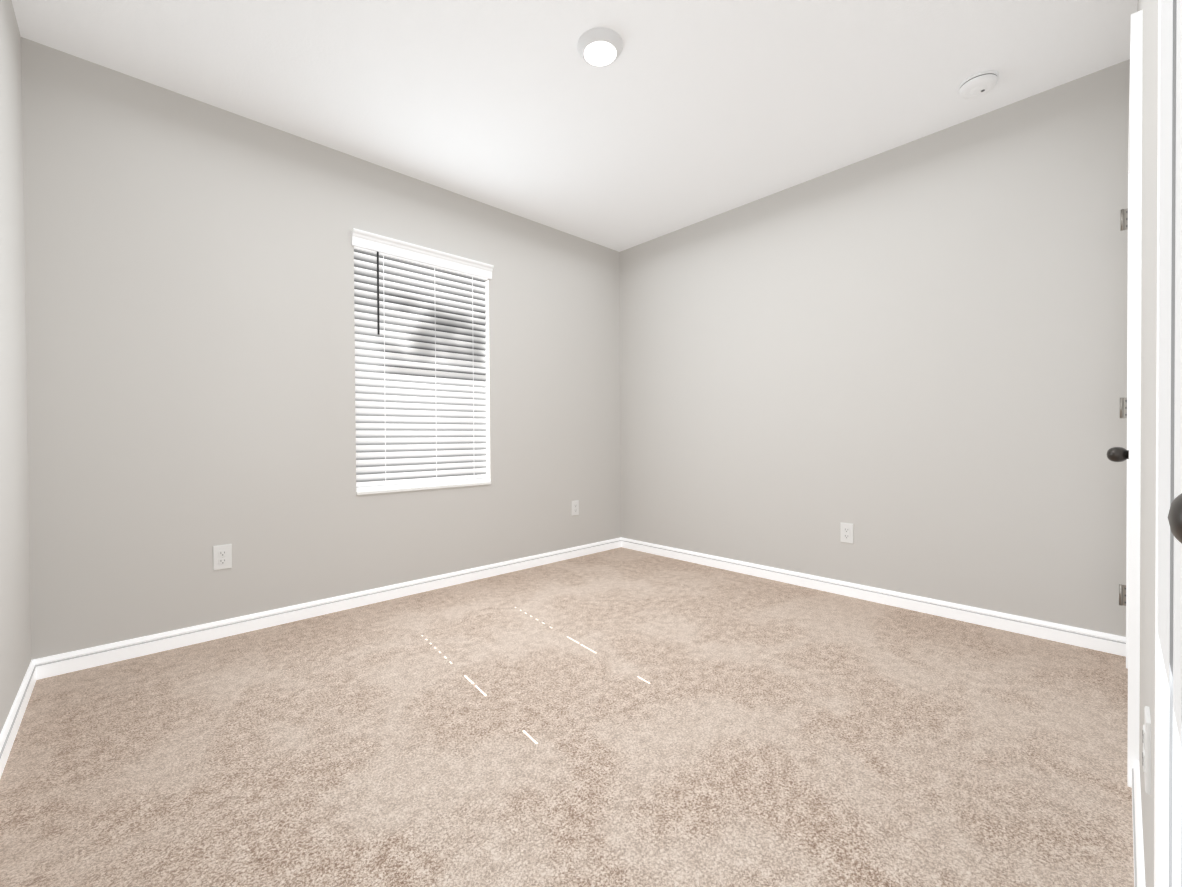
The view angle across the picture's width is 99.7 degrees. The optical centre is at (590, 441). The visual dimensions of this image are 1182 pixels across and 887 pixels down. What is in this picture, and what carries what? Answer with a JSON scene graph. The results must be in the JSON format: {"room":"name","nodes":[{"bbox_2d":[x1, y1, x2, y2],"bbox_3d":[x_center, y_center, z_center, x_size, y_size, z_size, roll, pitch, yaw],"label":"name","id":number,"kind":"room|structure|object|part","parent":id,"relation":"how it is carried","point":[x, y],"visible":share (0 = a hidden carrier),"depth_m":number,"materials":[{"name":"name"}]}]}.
{"room":"empty bedroom","nodes":[
{"label":"empty bedroom","id":0,"kind":"room"},
{"bbox_2d":[0,0,31,733],"bbox_3d":[-1.267,-0.329,0.832,0.120,2.658,3.257,-1,1,-43],"label":"wall","id":1,"kind":"structure","parent":0,"point":[15,603],"depth_m":1.80,"materials":[{"name":"grey paint"}]},
{"bbox_2d":[0,660,35,777],"bbox_3d":[-1.251,0.957,0.934,0.014,0.084,3.137,-1,1,-43],"label":"baseboard","id":2,"kind":"structure","parent":1,"relation":"attached to","point":[9,731],"depth_m":1.71,"materials":[{"name":"white wood"}]},
{"bbox_2d":[21,37,620,659],"bbox_3d":[-1.077,-0.355,3.324,3.804,2.658,0.120,-1,1,-43],"label":"wall","id":3,"kind":"structure","parent":0,"point":[189,262],"depth_m":2.55,"materials":[{"name":"grey paint"}]},
{"bbox_2d":[213,544,231,570],"bbox_3d":[-1.856,0.584,2.510,0.076,0.122,0.009,-1,1,-43],"label":"outlet","id":4,"kind":"object","parent":3,"relation":"attached to","point":[222,554],"visible":1,"depth_m":2.51,"materials":[{"name":"white plastic"}]},
{"bbox_2d":[33,537,620,679],"bbox_3d":[-1.023,0.932,3.287,3.564,0.084,0.014,-1,1,-43],"label":"baseboard","id":5,"kind":"structure","parent":3,"relation":"attached to","point":[63,663],"depth_m":2.66,"materials":[{"name":"white wood"}]},
{"bbox_2d":[356,437,485,481],"bbox_3d":[-1.119,-0.441,3.319,0.915,1.512,0.060,-1,1,-43],"label":"window frame","id":6,"kind":"structure","parent":3,"relation":"in","point":[410,437],"depth_m":3.29,"materials":[{"name":"white plastic"}]},
{"bbox_2d":[351,228,493,491],"bbox_3d":[-1.065,-0.474,3.265,0.945,1.542,0.098,-1,1,-43],"label":"blinds","id":7,"kind":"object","parent":3,"relation":"in","point":[420,316],"depth_m":3.23,"materials":[{"name":"white plastic"}]},
{"bbox_2d":[356,482,490,494],"bbox_3d":[-1.071,0.306,3.280,0.915,0.018,0.067,-1,1,-43],"label":"window sill","id":8,"kind":"structure","parent":3,"relation":"attached to","point":[480,483],"depth_m":3.21,"materials":[{"name":"white wood"}]},
{"bbox_2d":[485,280,489,480],"bbox_3d":[-0.746,-0.431,3.589,0.001,1.442,0.053,-1,1,-43],"label":"trim","id":9,"kind":"structure","parent":3,"relation":"attached to","point":[487,285],"depth_m":3.58,"materials":[{"name":"white paint"}]},
{"bbox_2d":[572,500,578,515],"bbox_3d":[-0.129,0.554,4.127,0.076,0.122,0.009,-1,1,-43],"label":"outlet","id":10,"kind":"object","parent":3,"relation":"attached to","point":[575,504],"visible":1,"depth_m":4.13,"materials":[{"name":"white plastic"}]},
{"bbox_2d":[0,547,1133,886],"bbox_3d":[0.045,1.029,2.149,3.804,0.100,3.377,-1,1,-43],"label":"floor","id":11,"kind":"structure","parent":0,"point":[617,717],"depth_m":1.60,"materials":[{"name":"beige carpet"}]},
{"bbox_2d":[12,0,1137,251],"bbox_3d":[0.028,-1.729,2.122,3.804,0.100,3.377,-1,1,-43],"label":"ceiling","id":12,"kind":"structure","parent":0,"point":[706,109],"depth_m":2.29,"materials":[{"name":"white paint"}]},
{"bbox_2d":[577,27,622,66],"bbox_3d":[0.039,-1.660,2.117,0.194,0.038,0.194,-1,1,-43],"label":"ceiling light","id":13,"kind":"object","parent":12,"relation":"attached to","point":[599,46],"depth_m":2.08,"materials":[{"name":"white glass"}]},
{"bbox_2d":[958,70,998,98],"bbox_3d":[1.824,-1.670,2.348,0.150,0.045,0.150,-1,1,-43],"label":"smoke detector","id":14,"kind":"object","parent":12,"relation":"attached to","point":[978,84],"visible":1,"depth_m":2.32,"materials":[{"name":"white plastic"}]},
{"bbox_2d":[619,59,1129,636],"bbox_3d":[1.421,-0.370,3.351,0.120,2.658,3.257,-1,1,-43],"label":"wall","id":15,"kind":"structure","parent":0,"point":[919,345],"depth_m":2.82,"materials":[{"name":"grey paint"}]},
{"bbox_2d":[840,523,853,543],"bbox_3d":[1.589,0.571,3.094,0.009,0.122,0.076,-1,1,-43],"label":"outlet","id":16,"kind":"object","parent":15,"relation":"attached to","point":[846,529],"visible":1,"depth_m":3.09,"materials":[{"name":"white plastic"}]},
{"bbox_2d":[621,537,1125,656],"bbox_3d":[1.339,0.917,3.361,0.014,0.084,3.137,-1,1,-43],"label":"baseboard","id":17,"kind":"structure","parent":15,"relation":"attached to","point":[1090,639],"depth_m":2.82,"materials":[{"name":"white wood"}]},
{"bbox_2d":[1137,0,1157,886],"bbox_3d":[1.150,-0.345,0.947,3.564,2.658,0.120,-1,1,-43],"label":"wall","id":18,"kind":"structure","parent":0,"point":[1149,7],"depth_m":0.96,"materials":[{"name":"grey paint"}]},
{"bbox_2d":[1107,208,1128,605],"bbox_3d":[1.934,-0.081,1.791,1.018,2.079,0.099,-1,1,-43],"label":"door hardware","id":19,"kind":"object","parent":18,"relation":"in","point":[1115,454],"depth_m":2.14,"materials":[{"name":"black metal"}]},
{"bbox_2d":[1126,10,1142,787],"bbox_3d":[1.962,-0.112,1.725,1.100,2.167,0.140,-1,1,-43],"label":"closet door","id":20,"kind":"structure","parent":18,"relation":"in","point":[1135,87],"depth_m":1.39,"materials":[{"name":"white wood"}]},
{"bbox_3d":[1.962,-0.112,1.725,1.100,2.167,0.140,-1,1,-43],"label":"jamb trim","id":21,"kind":"part","parent":20,"relation":"part of","materials":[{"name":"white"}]},
{"bbox_2d":[1132,760,1145,886],"bbox_3d":[1.125,0.941,1.021,1.099,0.084,0.014,-1,1,-43],"label":"baseboard","id":22,"kind":"structure","parent":18,"relation":"attached to","point":[1138,848],"depth_m":1.17,"materials":[{"name":"white wood"}]},
{"bbox_2d":[1142,706,1150,794],"bbox_3d":[0.972,0.538,0.872,0.076,0.122,0.009,-1,1,-43],"label":"outlet","id":23,"kind":"object","parent":18,"relation":"attached to","point":[1146,754],"visible":1,"depth_m":0.85,"materials":[{"name":"white plastic"}]},
{"bbox_2d":[1154,0,1181,886],"bbox_3d":[0.440,-0.083,0.288,0.878,2.155,0.123,-1,1,-43],"label":"entry door","id":24,"kind":"structure","parent":18,"relation":"in","point":[1168,571],"depth_m":0.59,"materials":[{"name":"white wood"}]},
{"bbox_2d":[1168,493,1181,542],"bbox_3d":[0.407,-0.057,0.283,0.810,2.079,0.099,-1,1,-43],"label":"door knob","id":25,"kind":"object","parent":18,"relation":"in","point":[1175,512],"depth_m":0.34,"materials":[{"name":"black"}]}
]}

